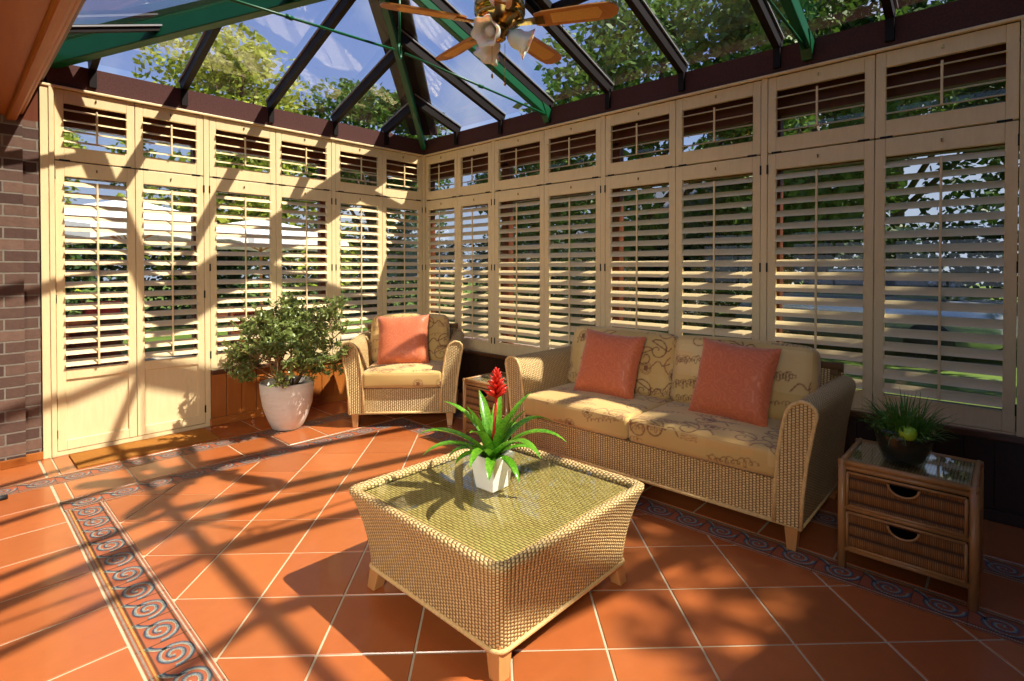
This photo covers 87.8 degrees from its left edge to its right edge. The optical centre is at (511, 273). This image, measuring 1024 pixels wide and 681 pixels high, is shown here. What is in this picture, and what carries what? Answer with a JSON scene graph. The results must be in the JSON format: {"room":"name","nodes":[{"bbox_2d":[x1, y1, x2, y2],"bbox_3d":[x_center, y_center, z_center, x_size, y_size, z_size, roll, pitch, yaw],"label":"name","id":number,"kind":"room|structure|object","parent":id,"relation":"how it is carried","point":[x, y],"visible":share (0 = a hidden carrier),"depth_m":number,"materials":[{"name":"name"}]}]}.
{"room":"sunroom","nodes":[
{"label":"sunroom","id":0,"kind":"room"},
{"bbox_2d":[0,115,41,460],"bbox_3d":[-4.584,0.159,2.343,0.350,2.350,3.745,1,1,43],"label":"wall","id":1,"kind":"structure","parent":0,"point":[20,312],"depth_m":3.51,"materials":[{"name":"brick"}]},
{"bbox_2d":[5,0,81,120],"bbox_3d":[-0.886,-1.090,1.266,6.600,0.225,0.090,1,1,43],"label":"trim","id":2,"kind":"structure","parent":1,"relation":"attached to","point":[60,13],"depth_m":2.40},
{"bbox_2d":[18,0,85,127],"bbox_3d":[-0.960,-1.235,1.405,6.900,0.540,0.195,1,1,43],"label":"trim","id":3,"kind":"structure","parent":1,"relation":"on","point":[31,113],"depth_m":3.57,"materials":[{"name":"brown wood"}]},
{"bbox_2d":[63,0,436,134],"bbox_3d":[0.307,-1.822,2.611,6.710,0.615,3.360,1,1,43],"label":"window","id":4,"kind":"structure","parent":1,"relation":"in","point":[92,11],"depth_m":3.59,"materials":[{"name":"clear glass"}]},
{"bbox_2d":[0,0,51,114],"bbox_3d":[-2.204,-1.087,0.004,6.800,0.200,3.674,1,1,43],"label":"ceiling","id":5,"kind":"structure","parent":0,"point":[21,21],"depth_m":2.28,"materials":[{"name":"wood"}]},
{"bbox_2d":[208,358,346,426],"bbox_3d":[-1.758,1.050,5.403,0.268,0.490,2.460,1,1,43],"label":"wall","id":6,"kind":"structure","parent":0,"point":[229,396],"depth_m":4.63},
{"bbox_2d":[38,103,196,399],"bbox_3d":[-3.008,-0.029,4.141,0.080,2.540,1.028,1,1,43],"label":"window","id":7,"kind":"structure","parent":6,"relation":"in","point":[69,115],"depth_m":4.20,"materials":[{"name":"brown wood"}]},
{"bbox_2d":[53,88,134,167],"bbox_3d":[-3.005,-1.037,3.842,0.084,0.492,0.461,1,1,43],"label":"shutter","id":8,"kind":"object","parent":7,"relation":"attached to","point":[63,153],"visible":1,"depth_m":3.81,"materials":[{"name":"brown wood"}]},
{"bbox_2d":[54,160,136,450],"bbox_3d":[-3.010,0.222,3.859,0.467,2.021,0.086,-1,1,-44],"label":"shuttered door","id":9,"kind":"structure","parent":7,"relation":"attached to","point":[96,404],"depth_m":3.84,"materials":[{"name":"brown wood"}]},
{"bbox_2d":[134,104,202,175],"bbox_3d":[-2.686,-1.041,4.183,0.084,0.492,0.463,1,1,43],"label":"shutter","id":10,"kind":"object","parent":7,"relation":"attached to","point":[140,111],"visible":1,"depth_m":4.16,"materials":[{"name":"brown wood"}]},
{"bbox_2d":[135,169,205,435],"bbox_3d":[-2.687,0.218,4.203,0.471,2.021,0.086,-1,1,-44],"label":"shuttered door","id":11,"kind":"structure","parent":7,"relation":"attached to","point":[170,391],"depth_m":4.18,"materials":[{"name":"brown wood"}]},
{"bbox_2d":[200,130,324,332],"bbox_3d":[-2.273,-0.260,4.924,0.080,2.098,1.124,1,1,43],"label":"window","id":12,"kind":"structure","parent":6,"relation":"in","point":[223,140],"depth_m":5.03,"materials":[{"name":"brown wood"}]},
{"bbox_2d":[209,178,275,368],"bbox_3d":[-2.314,-0.007,4.593,0.078,1.581,0.548,1,1,43],"label":"louvered shutter","id":13,"kind":"object","parent":12,"relation":"attached to","point":[215,184],"visible":0.77,"depth_m":4.55,"materials":[{"name":"brown wood"}]},
{"bbox_2d":[209,117,275,183],"bbox_3d":[-2.312,-1.046,4.582,0.084,0.492,0.541,1,1,43],"label":"shutter","id":14,"kind":"object","parent":12,"relation":"attached to","point":[215,171],"visible":1,"depth_m":4.55,"materials":[{"name":"brown wood"}]},
{"bbox_2d":[275,130,330,190],"bbox_3d":[-1.942,-1.051,4.977,0.084,0.492,0.533,1,1,43],"label":"shutter","id":15,"kind":"object","parent":12,"relation":"attached to","point":[281,179],"visible":1,"depth_m":4.95,"materials":[{"name":"brown wood"}]},
{"bbox_2d":[276,185,332,359],"bbox_3d":[-1.940,-0.012,4.993,0.078,1.581,0.540,1,1,43],"label":"louvered shutter","id":16,"kind":"object","parent":12,"relation":"attached to","point":[281,191],"visible":0.68,"depth_m":4.96,"materials":[{"name":"brown wood"}]},
{"bbox_2d":[210,393,346,425],"bbox_3d":[-1.741,1.218,5.204,0.032,0.060,2.210,1,1,43],"label":"baseboard","id":17,"kind":"structure","parent":6,"relation":"attached to","point":[323,400],"depth_m":4.63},
{"bbox_2d":[325,151,416,293],"bbox_3d":[-1.445,-0.271,5.808,0.080,2.098,1.298,1,1,43],"label":"window","id":18,"kind":"structure","parent":6,"relation":"in","point":[342,159],"depth_m":5.69,"materials":[{"name":"brown wood"}]},
{"bbox_2d":[335,192,381,351],"bbox_3d":[-1.551,-0.017,5.408,0.078,1.581,0.534,1,1,43],"label":"louvered shutter","id":19,"kind":"object","parent":18,"relation":"attached to","point":[348,198],"visible":0.79,"depth_m":5.38,"materials":[{"name":"brown wood"}]},
{"bbox_2d":[335,141,381,195],"bbox_3d":[-1.548,-1.057,5.398,0.084,0.492,0.527,1,1,43],"label":"shutter","id":20,"kind":"object","parent":18,"relation":"attached to","point":[339,146],"visible":1,"depth_m":5.37,"materials":[{"name":"brown wood"}]},
{"bbox_2d":[382,150,421,200],"bbox_3d":[-1.190,-1.061,5.781,0.084,0.492,0.514,1,1,43],"label":"shutter","id":21,"kind":"object","parent":18,"relation":"attached to","point":[389,155],"visible":1,"depth_m":5.76,"materials":[{"name":"brown wood"}]},
{"bbox_2d":[382,197,422,314],"bbox_3d":[-1.187,-0.022,5.796,0.078,1.581,0.521,1,1,43],"label":"louvered shutter","id":22,"kind":"object","parent":18,"relation":"attached to","point":[386,202],"visible":0.62,"depth_m":5.77,"materials":[{"name":"brown wood"}]},
{"bbox_2d":[0,392,1023,680],"bbox_3d":[-0.972,1.323,1.204,6.600,0.050,7.000,1,1,43],"label":"floor","id":23,"kind":"structure","parent":0,"point":[386,623],"depth_m":2.12,"materials":[{"name":"tile"}]},
{"bbox_2d":[69,428,218,468],"bbox_3d":[-2.668,1.259,3.895,0.355,0.013,0.850,1,1,43],"label":"door mat","id":24,"kind":"object","parent":23,"relation":"on","point":[93,457],"visible":1,"depth_m":3.84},
{"bbox_2d":[217,291,351,430],"bbox_3d":[-1.810,0.696,4.299,0.987,1.126,0.908,0,1,-27],"label":"potted shrub","id":25,"kind":"object","parent":23,"relation":"on","point":[286,401],"visible":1,"depth_m":4.20,"materials":[{"name":"green plant"}]},
{"bbox_2d":[259,375,313,430],"bbox_3d":[-1.844,1.066,4.364,0.416,0.385,0.416,1,1,43],"label":"pot","id":26,"kind":"object","parent":25,"relation":"attached to","point":[285,409],"depth_m":4.23,"materials":[{"name":"ceramic"}]},
{"bbox_2d":[340,313,463,427],"bbox_3d":[-0.927,0.812,4.757,1.002,0.884,0.831,0,1,-4],"label":"rattan armchair","id":27,"kind":"object","parent":23,"relation":"on","point":[372,388],"visible":0.71,"depth_m":4.39,"materials":[{"name":"beige wicker"}]},
{"bbox_2d":[377,314,428,364],"bbox_3d":[-0.964,0.591,4.716,0.473,0.448,0.228,0,1,-5],"label":"throw cushion","id":28,"kind":"object","parent":27,"relation":"on","point":[401,339],"visible":0.97,"depth_m":4.65,"materials":[{"name":"fabric"}]},
{"bbox_2d":[363,360,442,388],"bbox_3d":[-0.922,0.865,4.685,0.669,0.180,0.685,0,1,-4],"label":"seat cushion","id":29,"kind":"object","parent":27,"relation":"on","point":[429,375],"depth_m":4.36,"materials":[{"name":"fabric"}]},
{"bbox_2d":[370,313,449,361],"bbox_3d":[-0.939,0.596,4.925,0.724,0.457,0.271,0,1,-4],"label":"cushion","id":30,"kind":"object","parent":27,"relation":"on","point":[438,324],"depth_m":4.85,"materials":[{"name":"fabric"}]},
{"bbox_2d":[462,371,510,440],"bbox_3d":[-0.071,1.025,4.014,0.472,0.475,0.402,1,1,43],"label":"end table","id":31,"kind":"object","parent":23,"relation":"on","point":[471,385],"visible":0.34,"depth_m":3.95,"materials":[{"name":"wood"}]},
{"bbox_2d":[349,440,643,680],"bbox_3d":[-0.058,1.078,2.202,0.884,0.416,0.884,1,1,43],"label":"coffee table","id":32,"kind":"object","parent":23,"relation":"on","point":[497,567],"visible":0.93,"depth_m":1.95,"materials":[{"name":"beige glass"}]},
{"bbox_2d":[418,367,564,492],"bbox_3d":[-0.061,0.628,2.199,0.573,0.495,0.569,1,1,41],"label":"bromeliad","id":33,"kind":"object","parent":32,"relation":"on","point":[492,462],"visible":1,"depth_m":2.16,"materials":[{"name":"green plant"}]},
{"bbox_2d":[470,450,514,492],"bbox_3d":[-0.081,0.806,2.193,0.135,0.140,0.135,1,1,41],"label":"pot","id":34,"kind":"object","parent":32,"relation":"on","point":[500,477],"depth_m":2.15,"materials":[{"name":"white ceramic"}]},
{"bbox_2d":[505,326,855,550],"bbox_3d":[0.943,0.829,3.338,1.942,0.884,0.871,1,1,43],"label":"sofa","id":35,"kind":"object","parent":23,"relation":"on","point":[782,472],"visible":0.69,"depth_m":2.93,"materials":[{"name":"wicker"}]},
{"bbox_2d":[524,383,672,438],"bbox_3d":[0.601,0.879,3.559,0.809,0.180,0.725,1,1,43],"label":"seat cushion","id":36,"kind":"object","parent":35,"relation":"on","point":[593,415],"depth_m":3.34,"materials":[{"name":"fabric"}]},
{"bbox_2d":[573,328,645,398],"bbox_3d":[0.648,0.605,3.562,0.465,0.442,0.224,1,1,37],"label":"throw cushion","id":37,"kind":"object","parent":35,"relation":"on","point":[609,363],"visible":0.98,"depth_m":3.49,"materials":[{"name":"fabric"}]},
{"bbox_2d":[568,326,678,398],"bbox_3d":[0.772,0.612,3.753,0.844,0.457,0.270,1,1,43],"label":"cushion","id":38,"kind":"object","parent":35,"relation":"on","point":[655,378],"depth_m":3.50,"materials":[{"name":"fabric"}]},
{"bbox_2d":[629,401,781,476],"bbox_3d":[1.185,0.885,3.013,0.809,0.180,0.725,1,1,43],"label":"seat cushion","id":39,"kind":"object","parent":35,"relation":"on","point":[666,429],"depth_m":2.78,"materials":[{"name":"fabric"}]},
{"bbox_2d":[688,337,781,426],"bbox_3d":[1.247,0.605,3.002,0.226,0.446,0.470,-1,1,-44],"label":"throw cushion","id":40,"kind":"object","parent":35,"relation":"on","point":[735,382],"visible":0.97,"depth_m":2.93,"materials":[{"name":"fabric"}]},
{"bbox_2d":[671,335,820,419],"bbox_3d":[1.372,0.618,3.194,0.844,0.457,0.272,1,1,43],"label":"cushion","id":41,"kind":"object","parent":35,"relation":"on","point":[798,370],"depth_m":2.97,"materials":[{"name":"fabric"}]},
{"bbox_2d":[837,438,983,611],"bbox_3d":[1.736,1.047,2.322,0.472,0.475,0.402,1,1,43],"label":"end table","id":42,"kind":"object","parent":23,"relation":"on","point":[927,520],"visible":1,"depth_m":2.19,"materials":[{"name":"wicker"}]},
{"bbox_2d":[851,391,958,466],"bbox_3d":[1.701,0.662,2.298,0.388,0.306,0.463,0,1,28],"label":"bowl planter","id":43,"kind":"object","parent":42,"relation":"on","point":[893,447],"visible":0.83,"depth_m":2.26,"materials":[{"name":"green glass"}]},
{"bbox_2d":[874,421,935,466],"bbox_3d":[1.702,0.740,2.311,0.220,0.150,0.220,1,1,43],"label":"bowl","id":44,"kind":"object","parent":43,"relation":"attached to","point":[916,451],"depth_m":2.25,"materials":[{"name":"brown glass"}]},
{"bbox_2d":[0,409,1023,680],"bbox_3d":[-0.220,1.293,1.685,6.160,0.003,4.332,1,1,43],"label":"trim","id":45,"kind":"structure","parent":0,"point":[166,648],"depth_m":2.35,"materials":[{"name":"tile"}]},
{"bbox_2d":[458,353,1023,515],"bbox_3d":[0.907,1.063,4.437,4.980,0.490,0.268,1,1,43],"label":"wall","id":46,"kind":"structure","parent":0,"point":[1003,461],"depth_m":2.79,"materials":[{"name":"wood"}]},
{"bbox_2d":[178,27,221,105],"bbox_3d":[-2.327,-1.585,3.971,0.881,0.498,0.066,1,1,43],"label":"rafters","id":47,"kind":"object","parent":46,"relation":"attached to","point":[207,38],"depth_m":4.00,"materials":[{"name":"brown metal"}]},
{"bbox_2d":[45,65,423,156],"bbox_3d":[-2.115,-1.391,4.837,0.080,0.183,3.210,1,1,43],"label":"trim","id":48,"kind":"structure","parent":46,"relation":"attached to","point":[72,76],"depth_m":4.42,"materials":[{"name":"wood"}]},
{"bbox_2d":[265,0,355,122],"bbox_3d":[-1.614,-1.711,4.234,1.562,0.742,0.066,1,1,43],"label":"rafters","id":49,"kind":"object","parent":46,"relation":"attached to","point":[338,11],"depth_m":4.23,"materials":[{"name":"brown metal"}]},
{"bbox_2d":[330,46,402,135],"bbox_3d":[-1.343,-1.643,4.831,1.141,0.591,0.066,1,1,43],"label":"rafters","id":50,"kind":"object","parent":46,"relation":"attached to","point":[388,59],"depth_m":4.82,"materials":[{"name":"brown metal"}]},
{"bbox_2d":[229,0,545,114],"bbox_3d":[-0.760,-1.668,3.558,0.079,0.570,3.181,1,1,43],"label":"rod","id":51,"kind":"object","parent":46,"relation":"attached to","point":[287,16],"visible":1,"depth_m":3.52,"materials":[{"name":"green paint"}]},
{"bbox_2d":[414,94,460,144],"bbox_3d":[-0.761,-1.557,5.403,0.066,0.404,0.621,1,1,43],"label":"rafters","id":52,"kind":"structure","parent":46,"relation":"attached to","point":[421,104],"depth_m":5.39,"materials":[{"name":"brown metal"}]},
{"bbox_2d":[397,27,505,134],"bbox_3d":[-0.508,-1.665,4.720,0.066,0.638,1.272,1,1,43],"label":"rafters","id":53,"kind":"object","parent":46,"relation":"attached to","point":[407,41],"depth_m":4.70,"materials":[{"name":"brown metal"}]},
{"bbox_2d":[430,150,504,342],"bbox_3d":[-0.501,-0.271,5.820,1.250,2.098,0.080,1,1,43],"label":"window","id":54,"kind":"structure","parent":46,"relation":"in","point":[481,161],"depth_m":5.76,"materials":[{"name":"brown wood"}]},
{"bbox_2d":[425,197,457,322],"bbox_3d":[-0.765,-0.022,5.804,0.082,1.581,0.544,-1,1,-45],"label":"louvered shutter","id":55,"kind":"object","parent":54,"relation":"attached to","point":[449,202],"visible":0.73,"depth_m":5.78,"materials":[{"name":"brown wood"}]},
{"bbox_2d":[426,150,458,200],"bbox_3d":[-0.766,-1.061,5.787,0.537,0.492,0.085,1,1,43],"label":"shutter","id":56,"kind":"object","parent":54,"relation":"attached to","point":[453,155],"visible":1,"depth_m":5.76,"materials":[{"name":"brown wood"}]},
{"bbox_2d":[458,192,491,351],"bbox_3d":[-0.377,-0.018,5.440,0.082,1.581,0.514,-1,1,-45],"label":"louvered shutter","id":57,"kind":"object","parent":54,"relation":"attached to","point":[486,198],"visible":0.91,"depth_m":5.42,"materials":[{"name":"brown wood"}]},
{"bbox_2d":[458,142,491,195],"bbox_3d":[-0.382,-1.057,5.427,0.506,0.492,0.085,1,1,43],"label":"shutter","id":58,"kind":"object","parent":54,"relation":"attached to","point":[483,148],"visible":1,"depth_m":5.40,"materials":[{"name":"brown wood"}]},
{"bbox_2d":[412,0,545,115],"bbox_3d":[-0.228,-1.720,4.155,0.055,0.662,1.610,1,1,43],"label":"trim","id":59,"kind":"structure","parent":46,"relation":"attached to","point":[450,26],"depth_m":4.25,"materials":[{"name":"green paint"}]},
{"bbox_2d":[431,0,553,122],"bbox_3d":[-0.204,-1.728,4.167,0.066,0.778,1.662,1,1,43],"label":"trim","id":60,"kind":"structure","parent":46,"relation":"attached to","point":[444,5],"depth_m":4.35,"materials":[{"name":"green metal"}]},
{"bbox_2d":[38,15,1023,156],"bbox_3d":[-0.300,-1.287,3.140,4.970,0.018,3.290,1,1,43],"label":"trim","id":61,"kind":"structure","parent":46,"relation":"attached to","point":[1017,18],"depth_m":3.86,"materials":[{"name":"brown wood"}]},
{"bbox_2d":[39,19,1023,458],"bbox_3d":[-0.301,-0.003,3.163,4.980,2.552,3.300,1,1,43],"label":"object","id":62,"kind":"structure","parent":46,"relation":"attached to","point":[46,93],"depth_m":3.64,"materials":[{"name":"brown wood"}]},
{"bbox_2d":[57,348,1015,455],"bbox_3d":[-0.277,1.038,3.201,4.980,0.470,3.230,1,1,43],"label":"trim","id":63,"kind":"structure","parent":46,"relation":"attached to","point":[100,445],"depth_m":3.93,"materials":[{"name":"brown wood"}]},
{"bbox_2d":[505,127,614,348],"bbox_3d":[0.421,-0.260,4.957,1.277,2.098,0.080,1,1,43],"label":"window","id":64,"kind":"structure","parent":46,"relation":"in","point":[592,139],"depth_m":5.06,"materials":[{"name":"brown wood"}]},
{"bbox_2d":[494,185,543,355],"bbox_3d":[0.065,-0.012,5.027,0.632,1.581,0.082,1,1,45],"label":"louvered shutter","id":65,"kind":"object","parent":64,"relation":"attached to","point":[537,191],"visible":0.94,"depth_m":5.00,"materials":[{"name":"brown wood"}]},
{"bbox_2d":[495,130,545,190],"bbox_3d":[0.064,-1.052,5.010,0.625,0.492,0.085,1,1,43],"label":"shutter","id":66,"kind":"object","parent":64,"relation":"attached to","point":[535,180],"visible":1,"depth_m":4.98,"materials":[{"name":"brown wood"}]},
{"bbox_2d":[544,178,600,349],"bbox_3d":[0.520,-0.007,4.601,0.610,1.581,0.082,1,1,45],"label":"louvered shutter","id":67,"kind":"object","parent":64,"relation":"attached to","point":[588,185],"visible":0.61,"depth_m":4.59,"materials":[{"name":"brown wood"}]},
{"bbox_2d":[544,117,600,184],"bbox_3d":[0.515,-1.046,4.588,0.602,0.492,0.085,1,1,43],"label":"shutter","id":68,"kind":"object","parent":64,"relation":"attached to","point":[593,124],"visible":1,"depth_m":4.56,"materials":[{"name":"brown wood"}]},
{"bbox_2d":[525,0,613,108],"bbox_3d":[0.249,-1.723,3.743,0.066,0.778,1.662,1,1,43],"label":"rafters","id":69,"kind":"object","parent":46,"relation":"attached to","point":[564,39],"depth_m":3.99,"materials":[{"name":"brown metal"}]},
{"bbox_2d":[211,349,1023,444],"bbox_3d":[0.059,0.823,3.726,5.250,0.037,2.500,1,1,43],"label":"trim","id":70,"kind":"structure","parent":46,"relation":"on","point":[971,432],"depth_m":2.84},
{"bbox_2d":[624,0,688,91],"bbox_3d":[0.709,-1.718,3.312,0.066,0.778,1.662,1,1,43],"label":"rafters","id":71,"kind":"object","parent":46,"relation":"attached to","point":[640,8],"depth_m":3.62,"materials":[{"name":"brown metal"}]},
{"bbox_2d":[614,97,772,327],"bbox_3d":[1.345,-0.249,4.092,1.254,2.098,0.080,1,1,43],"label":"window","id":72,"kind":"structure","parent":46,"relation":"in","point":[745,109],"depth_m":4.16,"materials":[{"name":"brown wood"}]},
{"bbox_2d":[604,167,675,334],"bbox_3d":[0.990,-0.002,4.161,0.614,1.581,0.082,1,1,45],"label":"louvered shutter","id":73,"kind":"object","parent":72,"relation":"attached to","point":[668,175],"visible":0.66,"depth_m":4.13,"materials":[{"name":"brown wood"}]},
{"bbox_2d":[606,100,675,175],"bbox_3d":[0.990,-1.041,4.143,0.607,0.492,0.085,1,1,43],"label":"shutter","id":74,"kind":"object","parent":72,"relation":"attached to","point":[667,108],"visible":1,"depth_m":4.11,"materials":[{"name":"brown wood"}]},
{"bbox_2d":[675,156,760,339],"bbox_3d":[1.437,0.004,3.742,0.605,1.581,0.082,1,1,45],"label":"louvered shutter","id":75,"kind":"object","parent":72,"relation":"attached to","point":[749,164],"visible":0.65,"depth_m":3.71,"materials":[{"name":"brown wood"}]},
{"bbox_2d":[676,81,760,165],"bbox_3d":[1.432,-1.036,3.729,0.597,0.492,0.085,1,1,43],"label":"shutter","id":76,"kind":"object","parent":72,"relation":"attached to","point":[753,148],"visible":1,"depth_m":3.70,"materials":[{"name":"brown wood"}]},
{"bbox_2d":[424,0,1023,156],"bbox_3d":[1.419,-1.378,3.782,6.680,0.183,0.080,1,1,43],"label":"trim","id":77,"kind":"structure","parent":46,"relation":"attached to","point":[959,14],"depth_m":3.49,"materials":[{"name":"wood"}]},
{"bbox_2d":[379,0,425,149],"bbox_3d":[-0.951,-1.706,4.832,0.050,0.678,2.254,0,1,-2],"label":"trim","id":78,"kind":"structure","parent":77,"relation":"attached to","point":[388,16],"depth_m":4.62,"materials":[{"name":"green paint"}]},
{"bbox_2d":[458,386,1023,528],"bbox_3d":[0.823,1.229,4.318,4.938,0.060,0.024,1,1,43],"label":"baseboard","id":79,"kind":"structure","parent":46,"relation":"attached to","point":[990,514],"depth_m":2.72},
{"bbox_2d":[749,0,784,68],"bbox_3d":[1.183,-1.712,2.868,0.066,0.778,1.662,1,1,43],"label":"trim","id":80,"kind":"structure","parent":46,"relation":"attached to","point":[765,15],"depth_m":3.31,"materials":[{"name":"brown metal"}]},
{"bbox_2d":[780,0,809,49],"bbox_3d":[1.298,-1.702,2.727,0.055,0.662,1.610,1,1,43],"label":"trim","id":81,"kind":"structure","parent":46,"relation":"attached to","point":[794,13],"depth_m":3.10,"materials":[{"name":"green paint"}]},
{"bbox_2d":[881,0,897,42],"bbox_3d":[1.621,-1.707,2.458,0.066,0.778,1.662,1,1,43],"label":"trim","id":82,"kind":"structure","parent":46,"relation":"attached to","point":[889,7],"depth_m":3.01,"materials":[{"name":"brown metal"}]},
{"bbox_2d":[773,41,1020,427],"bbox_3d":[2.276,-0.238,3.220,1.298,2.098,0.080,1,1,43],"label":"window","id":83,"kind":"structure","parent":46,"relation":"in","point":[995,60],"depth_m":3.14,"materials":[{"name":"brown wood"}]},
{"bbox_2d":[766,140,874,410],"bbox_3d":[1.898,0.009,3.311,0.592,1.581,0.082,1,1,45],"label":"louvered shutter","id":84,"kind":"object","parent":83,"relation":"attached to","point":[865,151],"visible":0.77,"depth_m":3.26,"materials":[{"name":"brown wood"}]},
{"bbox_2d":[768,55,875,153],"bbox_3d":[1.897,-1.030,3.293,0.585,0.492,0.085,1,1,43],"label":"shutter","id":85,"kind":"object","parent":83,"relation":"attached to","point":[867,65],"visible":1,"depth_m":3.26,"materials":[{"name":"brown wood"}]},
{"bbox_2d":[873,121,1019,432],"bbox_3d":[2.339,0.014,2.897,0.612,1.581,0.082,1,1,45],"label":"louvered shutter","id":86,"kind":"object","parent":83,"relation":"attached to","point":[1007,133],"visible":0.94,"depth_m":2.86,"materials":[{"name":"brown wood"}]},
{"bbox_2d":[875,22,1019,138],"bbox_3d":[2.334,-1.025,2.884,0.604,0.492,0.085,1,1,43],"label":"shutter","id":87,"kind":"object","parent":83,"relation":"attached to","point":[1009,34],"visible":1,"depth_m":2.85,"materials":[{"name":"brown wood"}]},
{"bbox_3d":[-2.045,-1.876,3.676,1.656,0.615,1.656,1,1,43],"label":"trim","id":88,"kind":"structure","parent":0,"visible":0},
{"bbox_2d":[51,0,325,68],"bbox_3d":[-2.045,-1.786,3.677,2.294,0.738,0.080,0,1,-2],"label":"trim","id":89,"kind":"structure","parent":88,"relation":"attached to","point":[73,52],"depth_m":3.64,"materials":[{"name":"green paint"}]},
{"bbox_2d":[68,24,161,33],"bbox_3d":[-2.586,-1.594,3.453,0.054,0.244,0.604,1,1,43],"label":"trim","id":90,"kind":"structure","parent":89,"relation":"attached to","point":[76,28],"depth_m":3.44,"materials":[{"name":"brown metal"}]},
{"label":"outside","id":91,"kind":"structure","parent":0,"visible":0},
{"bbox_2d":[66,280,1017,408],"bbox_3d":[9.496,1.394,9.899,110.000,0.090,100.000,1,1,43],"label":"lawn","id":92,"kind":"structure","parent":91,"point":[827,347],"depth_m":10.71,"materials":[{"name":"green plant"}]},
{"bbox_2d":[104,22,357,304],"bbox_3d":[-7.893,-2.753,14.924,7.539,8.114,6.492,0,1,32],"label":"tree","id":93,"kind":"object","parent":92,"relation":"on","point":[233,76],"visible":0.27,"depth_m":13.78,"materials":[{"name":"green plant"}]},
{"bbox_2d":[65,236,469,330],"bbox_3d":[-8.660,0.102,13.184,18.297,2.578,2.263,-1,1,-41],"label":"hedge","id":94,"kind":"object","parent":92,"relation":"on","point":[88,245],"visible":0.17,"depth_m":13.85,"materials":[{"name":"green plant"}]},
{"bbox_2d":[293,77,452,313],"bbox_3d":[-4.251,-2.501,16.876,5.030,7.547,5.039,0,1,-4],"label":"tree","id":95,"kind":"object","parent":92,"relation":"on","point":[388,104],"visible":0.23,"depth_m":15.88,"materials":[{"name":"green plant"}]},
{"bbox_2d":[467,157,593,312],"bbox_3d":[0.597,-1.913,17.422,4.236,6.355,4.243,0,1,15],"label":"tree","id":96,"kind":"object","parent":92,"relation":"on","point":[485,175],"visible":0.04,"depth_m":16.39,"materials":[{"name":"green plant"}]},
{"bbox_2d":[500,0,847,321],"bbox_3d":[3.881,-3.325,14.527,8.616,9.273,7.419,0,1,-4],"label":"tree","id":97,"kind":"object","parent":92,"relation":"on","point":[613,54],"visible":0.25,"depth_m":12.97,"materials":[{"name":"green plant"}]},
{"bbox_2d":[554,181,798,313],"bbox_3d":[5.932,-1.095,21.425,6.600,4.600,8.600,0,1,-17],"label":"house","id":98,"kind":"structure","parent":92,"relation":"on","point":[658,194],"depth_m":17.31,"materials":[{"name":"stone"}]},
{"bbox_2d":[463,219,1018,346],"bbox_3d":[5.383,0.166,12.797,18.177,2.480,2.234,1,1,42],"label":"hedge","id":99,"kind":"object","parent":92,"relation":"on","point":[991,238],"visible":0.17,"depth_m":12.72,"materials":[{"name":"green plant"}]},
{"bbox_2d":[692,0,973,336],"bbox_3d":[6.459,-3.712,11.111,5.216,10.112,6.144,0,1,31],"label":"tree","id":100,"kind":"object","parent":92,"relation":"on","point":[827,22],"visible":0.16,"depth_m":9.70,"materials":[{"name":"green plant"}]},
{"bbox_2d":[736,269,1017,360],"bbox_3d":[6.323,0.633,9.573,1.800,1.440,4.200,0,1,-32],"label":"parked car","id":101,"kind":"object","parent":92,"relation":"on","point":[950,284],"visible":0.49,"depth_m":8.45,"materials":[{"name":"silver metal"}]},
{"bbox_2d":[797,0,1019,268],"bbox_3d":[10.470,-3.663,14.816,6.619,9.930,6.630,0,1,-11],"label":"tree","id":102,"kind":"object","parent":92,"relation":"on","point":[863,15],"visible":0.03,"depth_m":13.67,"materials":[{"name":"green plant"}]},
{"bbox_2d":[954,77,1019,204],"bbox_3d":[9.180,-3.173,7.599,4.705,9.121,5.542,0,1,29],"label":"tree","id":103,"kind":"object","parent":92,"relation":"on","point":[999,87],"visible":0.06,"depth_m":8.68,"materials":[{"name":"green plant"}]},
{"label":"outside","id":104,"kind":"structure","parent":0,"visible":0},
{"bbox_2d":[57,336,554,456],"bbox_3d":[-4.472,1.361,6.538,5.200,0.060,12.000,1,1,43],"label":"patio","id":105,"kind":"structure","parent":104,"point":[184,355],"depth_m":8.43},
{"bbox_2d":[66,318,127,368],"bbox_3d":[-4.152,0.870,5.410,0.480,0.950,0.480,0,1,-17],"label":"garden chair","id":106,"kind":"object","parent":105,"relation":"on","point":[104,321],"visible":0.19,"depth_m":5.21,"materials":[{"name":"brown wood"}]},
{"bbox_2d":[64,200,247,246],"bbox_3d":[-4.833,0.189,6.723,2.564,2.280,2.564,1,1,44],"label":"parasol","id":107,"kind":"object","parent":105,"relation":"on","point":[68,211],"visible":0.17,"depth_m":5.99,"materials":[{"name":"white fabric"}]},
{"bbox_2d":[217,304,263,351],"bbox_3d":[-3.449,0.856,6.601,0.480,0.950,0.480,0,1,23],"label":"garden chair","id":108,"kind":"object","parent":105,"relation":"on","point":[242,312],"visible":0.1,"depth_m":6.39,"materials":[{"name":"brown wood"}]},
{"bbox_2d":[217,312,254,344],"bbox_3d":[-3.462,0.655,6.604,0.430,0.490,0.440,0,1,23],"label":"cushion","id":109,"kind":"object","parent":108,"relation":"on","point":[235,313],"depth_m":6.41,"materials":[{"name":"fabric"}]},
{"bbox_2d":[162,220,348,303],"bbox_3d":[-4.463,0.155,9.459,2.849,2.280,2.849,1,1,44],"label":"parasol","id":110,"kind":"object","parent":105,"relation":"on","point":[248,222],"visible":0.33,"depth_m":8.89,"materials":[{"name":"white fabric"}]},
{"bbox_3d":[0.875,-2.074,2.036,5.100,0.050,0.050,1,1,43],"label":"trim","id":111,"kind":"structure","parent":0,"visible":0},
{"bbox_2d":[380,0,618,85],"bbox_3d":[-0.069,-1.499,2.965,1.219,0.920,1.219,1,1,43],"label":"ceiling fan","id":112,"kind":"object","parent":111,"relation":"hanging from","point":[493,21],"visible":1,"depth_m":2.85,"materials":[{"name":"wood"}]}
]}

